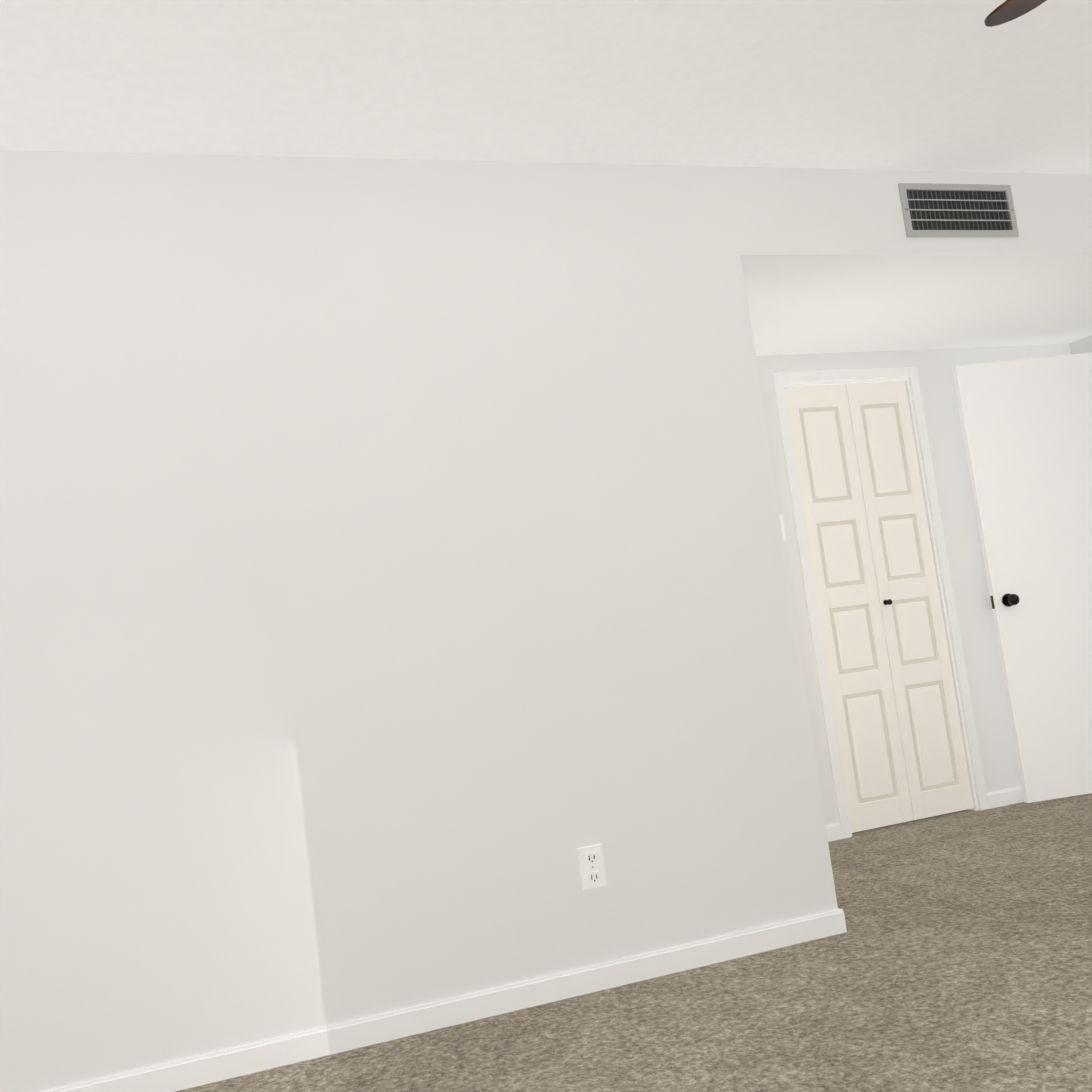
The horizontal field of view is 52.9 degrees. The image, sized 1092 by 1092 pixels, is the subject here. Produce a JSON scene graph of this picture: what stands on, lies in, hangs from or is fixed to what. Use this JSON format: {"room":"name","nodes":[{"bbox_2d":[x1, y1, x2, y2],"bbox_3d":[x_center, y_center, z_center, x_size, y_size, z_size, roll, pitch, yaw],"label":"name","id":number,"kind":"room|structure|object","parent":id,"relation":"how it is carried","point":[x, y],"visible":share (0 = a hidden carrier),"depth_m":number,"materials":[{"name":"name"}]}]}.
{"room":"empty bedroom","nodes":[
{"label":"empty bedroom","id":0,"kind":"room"},
{"bbox_2d":[0,150,837,1091],"bbox_3d":[-0.618,0.107,3.057,2.850,2.440,0.120,-5,-6,-19],"label":"wall","id":1,"kind":"structure","parent":0,"point":[396,608],"depth_m":3.04,"materials":[{"name":"paint"}]},
{"bbox_2d":[42,908,846,1091],"bbox_3d":[-0.427,1.268,2.890,2.832,0.068,0.012,-5,-6,-19],"label":"baseboard","id":2,"kind":"structure","parent":1,"relation":"attached to","point":[268,1054],"depth_m":2.95,"materials":[{"name":"white"}]},
{"bbox_2d":[578,844,606,889],"bbox_3d":[0.132,0.913,3.122,0.072,0.116,0.010,-5,-6,-19],"label":"electrical outlet","id":3,"kind":"object","parent":1,"relation":"attached to","point":[592,867],"visible":1,"depth_m":3.12,"materials":[{"name":"white plastic"}]},
{"bbox_2d":[0,0,1091,174],"bbox_3d":[1.031,-1.537,1.625,5.580,0.120,4.020,-5,-6,-19],"label":"ceiling","id":4,"kind":"structure","parent":0,"point":[936,85],"depth_m":2.89,"materials":[{"name":"paint"}]},
{"bbox_2d":[984,0,1046,26],"bbox_3d":[1.205,-1.176,1.810,1.292,0.602,1.254,-5,-6,-19],"label":"ceiling fan","id":5,"kind":"object","parent":4,"relation":"hanging from","point":[1006,11],"visible":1,"depth_m":2.34,"materials":[{"name":"brown wood"}]},
{"bbox_2d":[175,793,1091,1091],"bbox_3d":[1.151,1.066,2.007,5.580,0.100,5.340,-5,-6,-19],"label":"floor","id":6,"kind":"structure","parent":0,"point":[957,957],"depth_m":2.77,"materials":[{"name":"carpet"}]},
{"bbox_2d":[727,166,1091,355],"bbox_3d":[1.599,-1.121,4.521,2.490,0.300,1.200,-5,-6,-19],"label":"wall","id":7,"kind":"structure","parent":0,"point":[835,260],"depth_m":3.99,"materials":[{"name":"paint"}]},
{"bbox_2d":[898,183,1018,236],"bbox_3d":[1.445,-1.172,3.835,0.470,0.190,0.012,-5,-6,-19],"label":"air vent","id":8,"kind":"object","parent":7,"relation":"in","point":[955,210],"visible":1,"depth_m":3.83,"materials":[{"name":"silver metal"}]},
{"bbox_2d":[756,344,1070,824],"bbox_3d":[1.531,0.021,5.043,2.490,2.440,0.120,-5,-6,-19],"label":"wall","id":9,"kind":"structure","parent":0,"point":[972,599],"depth_m":5.07,"materials":[{"name":"paint"}]},
{"bbox_2d":[779,515,785,540],"bbox_3d":[1.016,-0.077,4.814,0.072,0.116,0.021,-5,-6,-19],"label":"light switch","id":10,"kind":"object","parent":9,"relation":"attached to","point":[782,527],"visible":0.06,"depth_m":4.83,"materials":[{"name":"white plastic"}]},
{"bbox_2d":[826,823,842,841],"bbox_3d":[0.898,1.260,4.596,0.785,0.068,0.012,-5,-6,-19],"label":"baseboard","id":11,"kind":"structure","parent":9,"relation":"attached to","point":[834,832],"depth_m":4.71,"materials":[{"name":"white"}]},
{"bbox_2d":[784,381,973,832],"bbox_3d":[1.504,0.235,4.949,0.648,1.982,0.075,-5,-6,-19],"label":"closet doors","id":12,"kind":"structure","parent":9,"relation":"in","point":[896,717],"depth_m":4.95,"materials":[{"name":"beige wood"}]},
{"bbox_2d":[772,367,988,838],"bbox_3d":[1.487,0.216,4.994,0.768,2.052,0.131,-5,-6,-19],"label":"door frame","id":13,"kind":"structure","parent":9,"relation":"attached to","point":[781,381],"depth_m":4.95,"materials":[{"name":"white wood"}]},
{"bbox_2d":[986,786,1023,808],"bbox_3d":[2.437,1.112,5.109,0.935,0.068,0.030,-5,-6,-19],"label":"baseboard","id":14,"kind":"structure","parent":9,"relation":"attached to","point":[1010,796],"depth_m":4.99,"materials":[{"name":"white wood"}]},
{"bbox_2d":[952,352,1091,802],"bbox_3d":[2.417,0.115,5.095,0.790,2.015,0.232,-5,-6,-19],"label":"slab door","id":15,"kind":"structure","parent":9,"relation":"in","point":[1026,425],"depth_m":5.06,"materials":[{"name":"white wood"}]},
{"bbox_2d":[1069,335,1091,353],"bbox_3d":[3.454,-0.388,3.340,0.120,2.440,6.060,-5,-6,-19],"label":"wall","id":16,"kind":"structure","parent":0,"point":[1082,345],"depth_m":5.40,"materials":[{"name":"paint"}]}
]}

